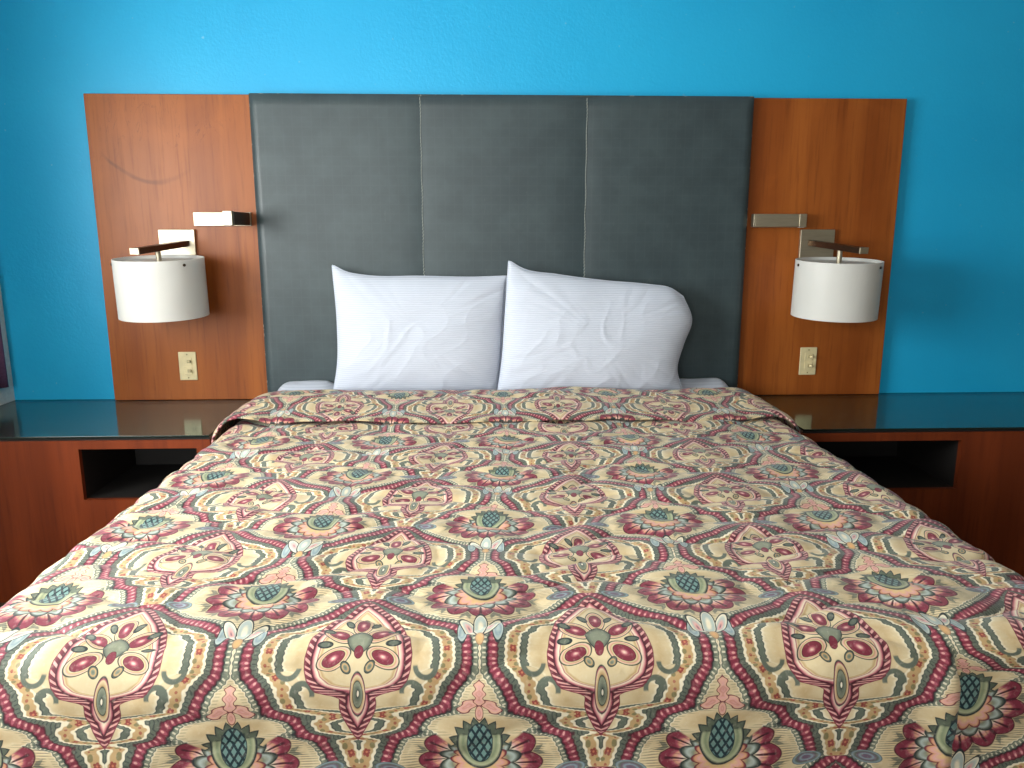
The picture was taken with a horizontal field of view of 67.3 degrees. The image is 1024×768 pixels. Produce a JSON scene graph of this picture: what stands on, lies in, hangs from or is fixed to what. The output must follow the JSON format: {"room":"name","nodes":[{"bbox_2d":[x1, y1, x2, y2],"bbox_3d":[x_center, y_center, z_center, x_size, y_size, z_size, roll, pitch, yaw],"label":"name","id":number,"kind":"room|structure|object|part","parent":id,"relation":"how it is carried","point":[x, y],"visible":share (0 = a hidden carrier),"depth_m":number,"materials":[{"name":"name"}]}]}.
{"room":"hotel room","nodes":[
{"label":"hotel room","id":0,"kind":"room"},
{"bbox_2d":[0,288,14,406],"bbox_3d":[-2.056,-0.017,0.461,0.120,2.500,5.435,0,11,-2],"label":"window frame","id":1,"kind":"structure","parent":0,"point":[6,394],"depth_m":3.19,"materials":[{"name":"white paint"}]},
{"bbox_2d":[0,325,8,388],"bbox_3d":[-2.014,-0.493,1.559,0.039,1.621,2.970,0,11,-2],"label":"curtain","id":2,"kind":"object","parent":1,"relation":"hanging from","point":[3,371],"visible":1,"depth_m":3.13,"materials":[{"name":"purple fabric"}]},
{"bbox_2d":[0,0,1023,401],"bbox_3d":[0.306,-0.581,3.275,5.060,2.500,0.120,0,11,-2],"label":"wall","id":3,"kind":"structure","parent":0,"point":[955,314],"depth_m":3.09,"materials":[{"name":"blue paint"}]},
{"bbox_2d":[83,93,906,399],"bbox_3d":[-0.034,-0.386,3.200,3.272,1.546,0.069,0,11,-2],"label":"headboard","id":4,"kind":"object","parent":3,"relation":"attached to","point":[655,190],"visible":0.51,"depth_m":3.12,"materials":[{"name":"grey leather"}]},
{"bbox_2d":[110,229,209,322],"bbox_3d":[-1.348,-0.423,2.961,0.324,0.336,0.360,0,11,-2],"label":"wall sconce","id":5,"kind":"object","parent":4,"relation":"attached to","point":[168,285],"visible":1,"depth_m":2.84,"materials":[{"name":"white fabric"}]},
{"bbox_3d":[-1.347,-0.473,2.933,0.020,0.077,0.023,0,11,-2],"label":"stem","id":6,"kind":"part","parent":5,"relation":"part of","materials":[{"name":"silver metal"}]},
{"bbox_2d":[123,258,194,261],"bbox_3d":[-1.347,-0.466,2.935,0.317,0.018,0.317,0,11,-2],"label":"diffuser","id":7,"kind":"object","parent":5,"relation":"attached to","point":[124,259],"depth_m":2.97,"materials":[{"name":"white plastic"}]},
{"bbox_3d":[-1.343,-0.524,2.946,0.036,0.046,0.327,2,11,9],"label":"arm","id":8,"kind":"part","parent":5,"relation":"part of","materials":[{"name":"brown metal"}]},
{"bbox_3d":[-1.351,-0.550,3.111,0.144,0.147,0.016,0,11,-2],"label":"plate","id":9,"kind":"part","parent":5,"relation":"part of","materials":[{"name":"silver metal"}]},
{"bbox_3d":[-1.348,-0.536,3.138,0.643,1.223,0.031,0,11,-2],"label":"panel","id":10,"kind":"part","parent":4,"relation":"part of","materials":[{"name":"brown wood"}]},
{"bbox_2d":[178,352,197,379],"bbox_3d":[-1.353,-0.073,3.202,0.073,0.120,0.025,0,11,-2],"label":"switch plate","id":11,"kind":"object","parent":4,"relation":"attached to","point":[187,360],"visible":1,"depth_m":3.21,"materials":[{"name":"beige plastic"}]},
{"bbox_2d":[193,211,251,225],"bbox_3d":[-1.158,-0.638,2.973,0.232,0.056,0.266,0,11,-2],"label":"light","id":12,"kind":"object","parent":4,"relation":"attached to","point":[224,218],"visible":1,"depth_m":3.08,"materials":[{"name":"silver metal"}]},
{"bbox_3d":[-1.061,-0.641,2.980,0.031,0.050,0.216,-1,11,-3],"label":"arm","id":13,"kind":"part","parent":12,"relation":"part of","materials":[{"name":"brown metal"}]},
{"bbox_3d":[-0.029,-0.380,3.178,1.990,1.543,0.023,0,11,-2],"label":"padded panel","id":14,"kind":"part","parent":4,"relation":"part of","materials":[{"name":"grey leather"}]},
{"bbox_2d":[751,214,806,227],"bbox_3d":[1.103,-0.672,3.165,0.235,0.056,0.050,0,11,-2],"label":"light","id":15,"kind":"object","parent":4,"relation":"attached to","point":[757,220],"visible":1,"depth_m":3.14,"materials":[{"name":"silver metal"}]},
{"bbox_2d":[799,347,816,374],"bbox_3d":[1.274,-0.097,3.299,0.073,0.120,0.025,0,11,-2],"label":"switch plate","id":16,"kind":"object","parent":4,"relation":"attached to","point":[808,355],"visible":1,"depth_m":3.31,"materials":[{"name":"beige plastic"}]},
{"bbox_3d":[1.283,-0.556,3.237,0.635,1.223,0.031,0,11,-2],"label":"panel","id":17,"kind":"part","parent":4,"relation":"part of","materials":[{"name":"brown wood"}]},
{"bbox_2d":[790,230,883,322],"bbox_3d":[1.287,-0.437,3.061,0.328,0.348,0.359,0,11,-2],"label":"wall sconce","id":18,"kind":"object","parent":4,"relation":"attached to","point":[826,287],"visible":1,"depth_m":2.94,"materials":[{"name":"white fabric"}]},
{"bbox_3d":[1.269,-0.570,3.209,0.144,0.147,0.016,0,11,-2],"label":"plate","id":19,"kind":"part","parent":18,"relation":"part of","materials":[{"name":"silver metal"}]},
{"bbox_3d":[1.284,-0.544,3.044,0.036,0.046,0.327,-3,12,-13],"label":"arm","id":20,"kind":"part","parent":18,"relation":"part of","materials":[{"name":"brown metal"}]},
{"bbox_2d":[804,260,873,263],"bbox_3d":[1.290,-0.474,3.037,0.317,0.018,0.317,0,11,-2],"label":"diffuser","id":21,"kind":"object","parent":18,"relation":"attached to","point":[805,261],"depth_m":3.08,"materials":[{"name":"white plastic"}]},
{"bbox_3d":[1.290,-0.487,3.033,0.020,0.089,0.024,0,11,-2],"label":"stem","id":22,"kind":"part","parent":18,"relation":"part of","materials":[{"name":"silver metal"}]},
{"bbox_3d":[0.412,1.239,0.809,5.060,0.100,5.675,0,11,-2],"label":"floor","id":23,"kind":"structure","parent":0,"visible":0},
{"bbox_2d":[0,400,250,602],"bbox_3d":[-1.578,0.430,3.032,1.014,0.612,0.607,0,11,-2],"label":"nightstand","id":24,"kind":"object","parent":23,"relation":"on","point":[55,494],"visible":0.61,"depth_m":2.75,"materials":[{"name":"brown wood"}]},
{"bbox_2d":[0,399,130,406],"bbox_3d":[-1.847,0.081,3.194,0.489,0.008,0.125,0,11,-2],"label":"glass","id":25,"kind":"object","parent":24,"relation":"on","point":[62,399],"depth_m":3.26,"materials":[{"name":"glass"}]},
{"bbox_2d":[0,432,213,438],"bbox_3d":[-1.410,0.184,2.680,0.717,0.008,0.062,0,11,-2],"label":"glass","id":26,"kind":"object","parent":24,"relation":"on","point":[102,436],"depth_m":2.68,"materials":[{"name":"glass"}]},
{"bbox_2d":[210,399,251,399],"bbox_3d":[-1.189,0.069,3.254,0.173,0.008,0.007,0,11,-2],"label":"glass","id":27,"kind":"object","parent":24,"relation":"on","point":[210,399],"depth_m":3.28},
{"bbox_2d":[758,393,1023,576],"bbox_3d":[1.718,0.405,3.155,1.362,0.612,0.607,0,11,-2],"label":"nightstand","id":28,"kind":"object","parent":23,"relation":"on","point":[970,482],"visible":0.43,"depth_m":2.88,"materials":[{"name":"brown wood"}]},
{"bbox_2d":[824,394,865,394],"bbox_3d":[1.451,0.049,3.352,0.179,0.008,0.007,0,11,-2],"label":"glass","id":29,"kind":"object","parent":28,"relation":"on","point":[824,394],"depth_m":3.38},
{"bbox_2d":[798,426,1023,430],"bbox_3d":[1.447,0.162,2.789,0.819,0.008,0.067,0,11,-2],"label":"glass","id":30,"kind":"object","parent":28,"relation":"on","point":[918,428],"depth_m":2.78,"materials":[{"name":"glass"}]},
{"bbox_2d":[879,392,1023,393],"bbox_3d":[1.934,0.043,3.382,0.646,0.008,0.031,0,11,-2],"label":"glass","id":31,"kind":"object","parent":28,"relation":"on","point":[927,392],"depth_m":3.40,"materials":[{"name":"glass"}]},
{"bbox_3d":[0.010,0.562,2.334,1.870,0.628,2.000,0,11,-2],"label":"bed","id":32,"kind":"object","parent":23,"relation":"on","visible":0},
{"bbox_2d":[278,378,727,390],"bbox_3d":[-0.021,0.170,3.078,1.890,0.318,0.374,0,11,-2],"label":"fitted sheet","id":33,"kind":"object","parent":32,"relation":"on","point":[697,382],"visible":0.03,"depth_m":3.17,"materials":[{"name":"white fabric"}]},
{"bbox_2d":[332,265,506,390],"bbox_3d":[-0.370,-0.212,3.075,0.702,0.521,0.171,0,11,-2],"label":"pillow","id":34,"kind":"object","parent":33,"relation":"on","point":[405,333],"visible":0.92,"depth_m":3.03,"materials":[{"name":"white fabric"}]},
{"bbox_2d":[498,261,691,389],"bbox_3d":[0.333,-0.218,3.066,0.788,0.540,0.191,0,11,-2],"label":"pillow","id":35,"kind":"object","parent":33,"relation":"on","point":[560,330],"visible":0.91,"depth_m":3.02,"materials":[{"name":"white fabric"}]},
{"bbox_2d":[0,386,1023,767],"bbox_3d":[0.017,0.493,2.113,2.160,0.607,1.947,0,11,-2],"label":"comforter","id":36,"kind":"object","parent":32,"relation":"on","point":[570,576],"visible":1,"depth_m":1.36,"materials":[{"name":"fabric"}]}
]}

